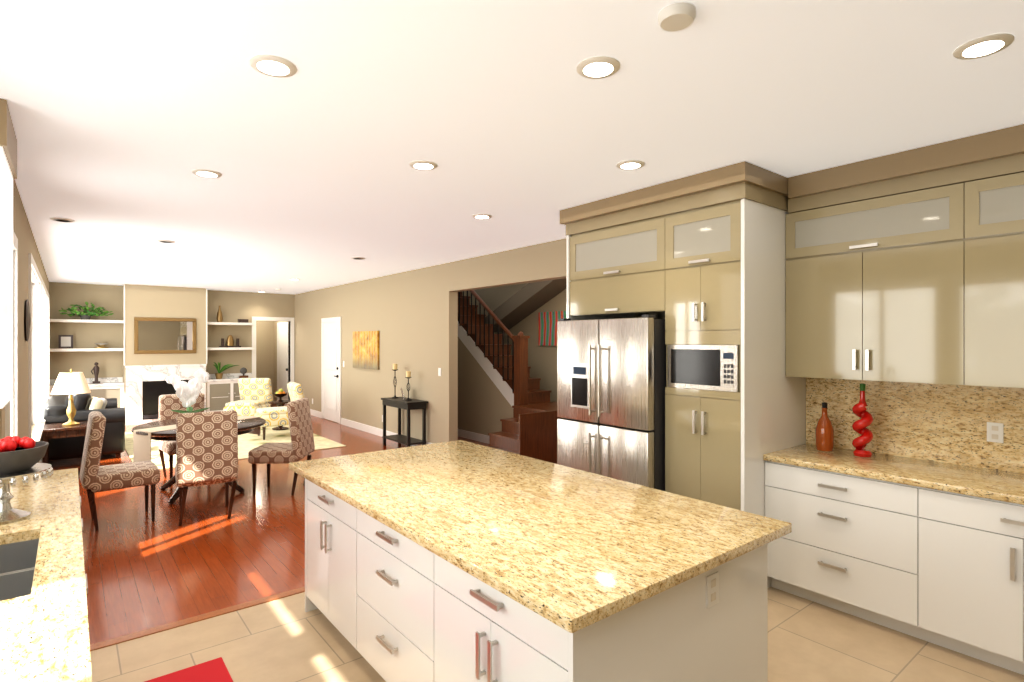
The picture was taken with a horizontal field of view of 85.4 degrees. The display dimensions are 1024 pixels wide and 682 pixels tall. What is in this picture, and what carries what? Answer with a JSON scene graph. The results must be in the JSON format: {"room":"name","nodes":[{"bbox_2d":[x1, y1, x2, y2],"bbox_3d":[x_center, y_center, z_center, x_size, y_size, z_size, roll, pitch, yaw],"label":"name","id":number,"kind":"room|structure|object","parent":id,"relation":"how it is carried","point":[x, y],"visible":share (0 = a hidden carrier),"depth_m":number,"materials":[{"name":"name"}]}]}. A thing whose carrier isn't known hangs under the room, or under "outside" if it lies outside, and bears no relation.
{"room":"dining room and kitchen","nodes":[
{"label":"dining room and kitchen","id":0,"kind":"room"},
{"bbox_2d":[0,179,664,462],"bbox_3d":[-2.276,0.270,7.492,7.410,2.820,17.250,0,0,-39],"label":"wall","id":1,"kind":"structure","parent":0,"point":[411,316],"depth_m":10.27,"materials":[{"name":"beige paint"}]},
{"bbox_2d":[5,231,48,462],"bbox_3d":[-5.859,0.425,6.762,0.220,2.510,9.080,0,0,-39],"label":"window frame","id":2,"kind":"structure","parent":1,"relation":"attached to","point":[38,360],"depth_m":7.03,"materials":[{"name":"white wood"}]},
{"bbox_2d":[24,299,30,341],"bbox_3d":[-4.231,-0.180,4.850,0.035,0.380,0.380,0,0,-39],"label":"wall medallion","id":3,"kind":"object","parent":1,"relation":"attached to","point":[27,320],"visible":0.98,"depth_m":4.75,"materials":[{"name":"grey"}]},
{"bbox_2d":[124,284,206,424],"bbox_3d":[-7.150,0.275,11.505,1.484,2.810,0.050,0,0,-39],"label":"fireplace surround","id":4,"kind":"object","parent":1,"relation":"attached to","point":[147,386],"visible":0.73,"depth_m":11.31,"materials":[{"name":"stone"}]},
{"bbox_2d":[134,317,195,353],"bbox_3d":[-7.171,-0.110,11.500,1.100,0.740,0.030,0,0,-39],"label":"mirror","id":5,"kind":"object","parent":4,"relation":"attached to","point":[163,335],"visible":1,"depth_m":11.48,"materials":[{"name":"brown metal"}]},
{"bbox_2d":[90,586,304,650],"bbox_3d":[-0.694,1.677,4.315,4.260,0.006,0.070,0,0,-39],"label":"trim","id":6,"kind":"structure","parent":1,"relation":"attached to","point":[132,636],"depth_m":3.32,"materials":[{"name":"brown wood"}]},
{"bbox_2d":[277,322,287,405],"bbox_3d":[-5.870,0.599,14.200,0.050,2.158,1.040,0,0,-39],"label":"hall door","id":7,"kind":"structure","parent":1,"relation":"in","point":[282,355],"depth_m":14.24,"materials":[{"name":"white wood"}]},
{"bbox_2d":[252,317,320,417],"bbox_3d":[-5.098,0.555,12.501,0.970,2.250,1.900,0,0,-39],"label":"door frame","id":8,"kind":"structure","parent":1,"relation":"attached to","point":[313,412],"depth_m":13.22,"materials":[{"name":"white wood"}]},
{"bbox_2d":[321,317,340,423],"bbox_3d":[-3.805,0.594,11.614,0.050,2.168,1.080,0,0,-39],"label":"door","id":9,"kind":"structure","parent":1,"relation":"in","point":[331,369],"depth_m":11.61,"materials":[{"name":"white wood"}]},
{"bbox_2d":[353,331,378,369],"bbox_3d":[-2.707,0.165,10.251,0.035,0.690,1.100,0,0,-39],"label":"painting","id":10,"kind":"object","parent":1,"relation":"attached to","point":[365,349],"visible":1,"depth_m":10.18},
{"bbox_2d":[341,418,432,445],"bbox_3d":[-2.178,1.615,9.607,0.016,0.130,4.066,0,0,-39],"label":"baseboard","id":11,"kind":"structure","parent":1,"relation":"attached to","point":[363,427],"depth_m":10.19,"materials":[{"name":"white"}]},
{"bbox_2d":[538,311,565,345],"bbox_3d":[0.707,-0.210,9.425,0.026,0.580,0.750,0,0,-39],"label":"painting","id":12,"kind":"object","parent":1,"relation":"attached to","point":[547,328],"visible":0.64,"depth_m":9.51},
{"bbox_2d":[0,0,1023,293],"bbox_3d":[-2.339,-1.190,7.570,7.410,0.100,17.450,0,0,-39],"label":"ceiling","id":13,"kind":"structure","parent":0,"point":[128,116],"depth_m":2.77,"materials":[{"name":"white paint"}]},
{"bbox_2d":[50,217,74,222],"bbox_3d":[-4.219,-1.133,5.205,0.182,0.011,0.182,0,0,6],"label":"recessed light","id":14,"kind":"object","parent":13,"relation":"in","point":[53,218],"depth_m":5.18,"materials":[{"name":"white metal"}]},
{"bbox_2d":[156,240,174,242],"bbox_3d":[-3.950,-1.133,6.328,0.182,0.011,0.182,0,0,24],"label":"recessed light","id":15,"kind":"object","parent":13,"relation":"in","point":[162,241],"depth_m":6.29,"materials":[{"name":"white metal"}]},
{"bbox_2d":[191,169,221,177],"bbox_3d":[-2.069,-1.133,3.761,0.182,0.011,0.182,0,0,6],"label":"recessed light","id":16,"kind":"object","parent":13,"relation":"in","point":[207,173],"depth_m":3.74,"materials":[{"name":"white"}]},
{"bbox_2d":[249,54,296,77],"bbox_3d":[-0.988,-1.133,2.295,0.182,0.011,0.182,0,0,24],"label":"recessed light","id":17,"kind":"object","parent":13,"relation":"in","point":[269,65],"depth_m":2.27,"materials":[{"name":"white"}]},
{"bbox_2d":[351,257,364,259],"bbox_3d":[-2.113,-1.133,7.615,0.182,0.011,0.182,0,0,6],"label":"recessed light","id":18,"kind":"object","parent":13,"relation":"in","point":[358,258],"depth_m":7.59,"materials":[{"name":"white metal"}]},
{"bbox_2d":[409,160,437,169],"bbox_3d":[-0.573,-1.133,3.586,0.182,0.011,0.182,0,0,6],"label":"recessed light","id":19,"kind":"object","parent":13,"relation":"in","point":[418,164],"depth_m":3.57,"materials":[{"name":"white"}]},
{"bbox_2d":[472,214,491,218],"bbox_3d":[-0.273,-1.133,5.054,0.182,0.011,0.182,0,0,6],"label":"recessed light","id":20,"kind":"object","parent":13,"relation":"in","point":[478,216],"depth_m":5.03,"materials":[{"name":"white"}]},
{"bbox_2d":[576,56,620,78],"bbox_3d":[0.358,-1.133,2.308,0.182,0.011,0.182,0,0,42],"label":"recessed light","id":21,"kind":"object","parent":13,"relation":"in","point":[596,67],"depth_m":2.29,"materials":[{"name":"white"}]},
{"bbox_2d":[616,160,644,169],"bbox_3d":[0.765,-1.133,3.579,0.182,0.011,0.182,0,0,24],"label":"recessed light","id":22,"kind":"object","parent":13,"relation":"in","point":[627,164],"depth_m":3.55,"materials":[{"name":"white"}]},
{"bbox_2d":[657,2,695,31],"bbox_3d":[0.572,-1.122,1.928,0.129,0.034,0.128,0,0,42],"label":"smoke detector","id":23,"kind":"object","parent":13,"relation":"in","point":[678,16],"depth_m":1.90,"materials":[{"name":"white plastic"}]},
{"bbox_2d":[953,33,1014,59],"bbox_3d":[1.821,-1.133,2.144,0.182,0.011,0.182,0,0,6],"label":"recessed light","id":24,"kind":"object","parent":13,"relation":"in","point":[987,45],"depth_m":2.13,"materials":[{"name":"white"}]},
{"bbox_2d":[53,404,1023,681],"bbox_3d":[-2.339,1.730,7.570,7.410,0.100,17.450,0,0,-39],"label":"floor","id":25,"kind":"structure","parent":0,"point":[163,568],"depth_m":3.50,"materials":[{"name":"wood"}]},
{"bbox_2d":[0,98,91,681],"bbox_3d":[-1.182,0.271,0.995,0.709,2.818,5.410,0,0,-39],"label":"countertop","id":26,"kind":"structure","parent":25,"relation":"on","point":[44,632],"depth_m":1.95,"materials":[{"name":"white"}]},
{"bbox_2d":[0,436,52,523],"bbox_3d":[-2.168,0.587,2.364,0.331,0.345,0.334,0,0,-39],"label":"cake stand","id":27,"kind":"object","parent":26,"relation":"on","point":[20,457],"visible":0.98,"depth_m":2.34,"materials":[{"name":"silver metal"}]},
{"bbox_2d":[42,421,87,468],"bbox_3d":[-5.568,1.370,7.007,0.550,0.620,0.550,0,0,-39],"label":"side table","id":28,"kind":"object","parent":25,"relation":"on","point":[56,430],"visible":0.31,"depth_m":6.82,"materials":[{"name":"brown wood"}]},
{"bbox_2d":[51,369,90,425],"bbox_3d":[-5.568,0.704,7.007,0.400,0.710,0.400,0,0,-39],"label":"table lamp","id":29,"kind":"object","parent":28,"relation":"on","point":[71,383],"visible":1,"depth_m":6.92,"materials":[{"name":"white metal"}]},
{"bbox_2d":[44,393,124,460],"bbox_3d":[-6.511,1.199,8.461,0.920,0.963,1.980,0,0,-39],"label":"sofa","id":30,"kind":"object","parent":25,"relation":"on","point":[85,404],"visible":0.58,"depth_m":7.84,"materials":[{"name":"black leather"}]},
{"bbox_2d":[49,319,123,407],"bbox_3d":[-8.321,0.632,10.873,1.156,2.095,0.417,0,0,-39],"label":"built-in shelves","id":31,"kind":"object","parent":25,"relation":"on","point":[110,387],"visible":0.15,"depth_m":10.91,"materials":[{"name":"white wood"}]},
{"bbox_2d":[59,335,72,348],"bbox_3d":[-8.623,0.014,10.722,0.220,0.261,0.063,0,0,-39],"label":"frame","id":32,"kind":"object","parent":31,"relation":"on","point":[65,341],"visible":1,"depth_m":10.71,"materials":[{"name":"grey"}]},
{"bbox_2d":[59,302,113,319],"bbox_3d":[-8.345,-0.594,10.883,0.860,0.356,0.267,0,0,-39],"label":"potted plant","id":33,"kind":"object","parent":31,"relation":"on","point":[84,315],"visible":1,"depth_m":10.84,"materials":[{"name":"green plant"}]},
{"bbox_2d":[91,362,99,383],"bbox_3d":[-8.243,0.629,10.975,0.150,0.420,0.100,0,0,-39],"label":"statue","id":34,"kind":"object","parent":31,"relation":"on","point":[95,369],"visible":1,"depth_m":10.96,"materials":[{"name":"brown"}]},
{"bbox_2d":[94,343,108,347],"bbox_3d":[-8.169,0.093,11.034,0.240,0.101,0.136,0,0,-39],"label":"decorative bowl","id":35,"kind":"object","parent":31,"relation":"on","point":[100,345],"visible":1,"depth_m":11.00,"materials":[{"name":"beige ceramic"}]},
{"bbox_2d":[79,411,159,530],"bbox_3d":[-3.659,1.171,5.177,0.579,1.020,0.500,0,0,-41],"label":"dining chair","id":36,"kind":"object","parent":25,"relation":"on","point":[94,476],"visible":1,"depth_m":4.96,"materials":[{"name":"fabric"}]},
{"bbox_2d":[158,393,204,478],"bbox_3d":[-4.011,1.171,6.816,0.500,1.020,0.579,0,0,-43],"label":"dining chair","id":37,"kind":"object","parent":25,"relation":"on","point":[168,403],"visible":0.48,"depth_m":6.81,"materials":[{"name":"fabric"}]},
{"bbox_2d":[145,657,232,681],"bbox_3d":[-1.391,1.674,2.376,0.470,0.012,1.050,0,0,-39],"label":"mat","id":38,"kind":"object","parent":25,"relation":"on","point":[215,670],"visible":0.92,"depth_m":2.77,"materials":[{"name":"red fabric"}]},
{"bbox_2d":[132,415,265,503],"bbox_3d":[-3.461,1.297,6.194,1.300,0.764,1.300,0,0,-39],"label":"dining table","id":39,"kind":"object","parent":25,"relation":"on","point":[145,434],"visible":0.42,"depth_m":5.78,"materials":[{"name":"brown wood"}]},
{"bbox_2d":[166,369,209,412],"bbox_3d":[-3.569,0.616,6.134,0.412,0.596,0.382,0,0,-39],"label":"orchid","id":40,"kind":"object","parent":39,"relation":"on","point":[187,394],"visible":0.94,"depth_m":6.12,"materials":[{"name":"white plant"}]},
{"bbox_2d":[175,410,237,525],"bbox_3d":[-2.935,1.171,5.322,0.500,1.020,0.579,0,0,-33],"label":"dining chair","id":41,"kind":"object","parent":25,"relation":"on","point":[206,448],"visible":1,"depth_m":5.11,"materials":[{"name":"fabric"}]},
{"bbox_2d":[207,322,254,411],"bbox_3d":[-6.333,0.632,12.459,1.003,2.095,0.417,0,0,-39],"label":"built-in shelves","id":42,"kind":"object","parent":25,"relation":"on","point":[223,391],"visible":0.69,"depth_m":12.24,"materials":[{"name":"white wood"}]},
{"bbox_2d":[216,306,222,321],"bbox_3d":[-6.512,-0.601,12.357,0.130,0.370,0.127,0,0,-39],"label":"decorative vase","id":43,"kind":"object","parent":42,"relation":"on","point":[219,318],"visible":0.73,"depth_m":12.32,"materials":[{"name":"brown metal"}]},
{"bbox_2d":[214,362,237,378],"bbox_3d":[-6.379,0.655,12.398,0.552,0.369,0.301,0,0,-39],"label":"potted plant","id":44,"kind":"object","parent":42,"relation":"on","point":[219,375],"visible":1,"depth_m":12.30,"materials":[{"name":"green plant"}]},
{"bbox_2d":[219,335,240,346],"bbox_3d":[-6.344,0.002,12.491,0.430,0.285,0.100,0,0,-39],"label":"bookend","id":45,"kind":"object","parent":42,"relation":"on","point":[230,341],"visible":1,"depth_m":12.46,"materials":[{"name":"gold metal"}]},
{"bbox_2d":[238,319,247,322],"bbox_3d":[-6.137,-0.456,12.656,0.200,0.080,0.120,0,0,-39],"label":"decorative box","id":46,"kind":"object","parent":42,"relation":"on","point":[242,320],"visible":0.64,"depth_m":12.60,"materials":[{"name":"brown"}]},
{"bbox_2d":[239,367,247,377],"bbox_3d":[-6.129,0.722,12.663,0.180,0.235,0.100,0,0,-39],"label":"sculpture","id":47,"kind":"object","parent":42,"relation":"on","point":[243,370],"visible":1,"depth_m":12.64,"materials":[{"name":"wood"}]},
{"bbox_2d":[125,425,345,468],"bbox_3d":[-4.890,1.674,9.436,2.770,0.010,3.750,0,0,-39],"label":"living room rug","id":48,"kind":"object","parent":25,"relation":"on","point":[247,442],"visible":0.21,"depth_m":9.12,"materials":[{"name":"beige carpet"}]},
{"bbox_2d":[223,378,272,415],"bbox_3d":[-5.181,1.204,10.928,0.640,0.921,0.779,0,0,1],"label":"accent chair","id":49,"kind":"object","parent":48,"relation":"on","point":[255,393],"visible":0.69,"depth_m":11.09,"materials":[{"name":"yellow fabric"}]},
{"bbox_2d":[254,382,304,439],"bbox_3d":[-4.057,1.204,9.745,0.779,0.921,0.640,0,0,-34],"label":"accent chair","id":50,"kind":"object","parent":48,"relation":"on","point":[274,416],"visible":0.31,"depth_m":9.49,"materials":[{"name":"yellow fabric"}]},
{"bbox_2d":[268,400,290,429],"bbox_3d":[-4.374,1.403,10.481,0.440,0.530,0.440,0,0,-39],"label":"accent table","id":51,"kind":"object","parent":48,"relation":"on","point":[280,403],"visible":0.73,"depth_m":10.42,"materials":[{"name":"brown wood"}]},
{"bbox_2d":[272,389,287,401],"bbox_3d":[-4.374,1.018,10.481,0.300,0.237,0.300,0,0,-39],"label":"fruit bowl","id":52,"kind":"object","parent":51,"relation":"on","point":[280,393],"visible":1,"depth_m":10.44,"materials":[{"name":"brown wood"}]},
{"bbox_2d":[248,398,314,494],"bbox_3d":[-2.584,1.171,6.257,0.579,1.020,0.500,0,0,-3],"label":"dining chair","id":53,"kind":"object","parent":25,"relation":"on","point":[301,445],"visible":0.94,"depth_m":6.04,"materials":[{"name":"fabric"}]},
{"bbox_2d":[381,397,427,446],"bbox_3d":[-1.700,1.300,8.713,0.355,0.760,0.900,0,0,-39],"label":"console table","id":54,"kind":"object","parent":25,"relation":"on","point":[399,403],"visible":0.88,"depth_m":8.49,"materials":[{"name":"black wood"}]},
{"bbox_2d":[392,364,398,397],"bbox_3d":[-1.887,0.644,8.948,0.110,0.550,0.107,0,0,-39],"label":"candlestick","id":55,"kind":"object","parent":54,"relation":"on","point":[395,368],"visible":1,"depth_m":8.93,"materials":[{"name":"black metal"}]},
{"bbox_2d":[405,371,411,400],"bbox_3d":[-1.606,0.694,8.596,0.110,0.450,0.107,0,0,-39],"label":"candlestick","id":56,"kind":"object","parent":54,"relation":"on","point":[408,374],"visible":1,"depth_m":8.57,"materials":[{"name":"black metal"}]},
{"bbox_2d":[458,278,565,463],"bbox_3d":[-0.281,-0.118,9.098,1.963,3.595,3.866,0,0,-39],"label":"staircase","id":57,"kind":"structure","parent":25,"relation":"on","point":[505,404],"depth_m":9.02,"materials":[{"name":"brown wood"}]},
{"bbox_2d":[305,480,767,681],"bbox_3d":[-0.118,1.240,2.875,1.177,0.880,2.358,0,0,-39],"label":"kitchen island","id":58,"kind":"object","parent":25,"relation":"on","point":[411,615],"depth_m":2.16,"materials":[{"name":"white wood"}]},
{"bbox_2d":[289,440,791,635],"bbox_3d":[-0.113,0.780,2.891,1.290,0.040,2.500,0,0,-39],"label":"island countertop","id":59,"kind":"structure","parent":58,"relation":"on","point":[577,549],"depth_m":2.31,"materials":[{"name":"beige stone"}]},
{"bbox_2d":[557,315,665,490],"bbox_3d":[1.059,0.739,4.639,1.096,1.858,0.950,0,0,-39],"label":"fridge","id":60,"kind":"object","parent":25,"relation":"on","point":[611,379],"visible":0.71,"depth_m":4.21,"materials":[{"name":"grey metal"}]},
{"bbox_2d":[560,161,805,587],"bbox_3d":[1.317,0.271,4.469,0.956,2.818,1.698,0,0,-39],"label":"tall cabinet","id":61,"kind":"object","parent":25,"relation":"on","point":[698,259],"visible":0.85,"depth_m":3.84,"materials":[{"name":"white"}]},
{"bbox_2d":[667,345,738,391],"bbox_3d":[1.501,0.180,3.985,0.522,0.305,0.541,0,0,-39],"label":"microwave","id":62,"kind":"object","parent":61,"relation":"in","point":[710,367],"visible":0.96,"depth_m":3.80,"materials":[{"name":"grey metal"}]},
{"bbox_2d":[765,460,914,636],"bbox_3d":[2.220,1.240,3.597,0.634,0.880,0.863,0,0,-39],"label":"base cabinet","id":63,"kind":"object","parent":25,"relation":"on","point":[849,548],"depth_m":3.35,"materials":[{"name":"white wood"}]},
{"bbox_2d":[763,444,1023,503],"bbox_3d":[2.893,0.780,2.737,0.656,0.040,3.048,0,0,-39],"label":"countertop","id":64,"kind":"structure","parent":63,"relation":"on","point":[961,479],"depth_m":3.26,"materials":[{"name":"beige stone"}]},
{"bbox_2d":[815,402,833,450],"bbox_3d":[2.176,0.592,3.861,0.113,0.334,0.113,0,0,-39],"label":"bottle","id":65,"kind":"object","parent":64,"relation":"on","point":[824,435],"visible":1,"depth_m":3.82,"materials":[{"name":"brown glass"}]},
{"bbox_2d":[852,383,872,456],"bbox_3d":[2.318,0.519,3.667,0.122,0.480,0.121,0,0,-39],"label":"vase","id":66,"kind":"object","parent":64,"relation":"on","point":[860,426],"visible":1,"depth_m":3.64,"materials":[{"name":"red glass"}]},
{"bbox_2d":[915,488,1023,674],"bbox_3d":[2.759,1.240,2.922,0.634,0.880,0.865,0,0,-39],"label":"base cabinet","id":67,"kind":"object","parent":25,"relation":"on","point":[969,550],"depth_m":2.89,"materials":[{"name":"white wood"}]},
{"bbox_2d":[785,164,958,387],"bbox_3d":[2.376,-0.372,3.633,0.344,1.245,1.002,0,0,-39],"label":"upper cabinet","id":68,"kind":"object","parent":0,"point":[904,286],"depth_m":3.48,"materials":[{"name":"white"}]},
{"bbox_2d":[807,380,1023,471],"bbox_3d":[3.141,0.505,2.935,0.020,0.510,3.048,0,0,-39],"label":"backsplash","id":69,"kind":"structure","parent":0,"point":[977,427],"depth_m":3.52,"materials":[{"name":"beige stone"}]},
{"bbox_2d":[959,148,1023,391],"bbox_3d":[3.006,-0.372,2.845,0.344,1.245,1.016,0,0,-39],"label":"upper cabinet","id":70,"kind":"object","parent":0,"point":[991,189],"depth_m":3.04,"materials":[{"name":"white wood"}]}
]}

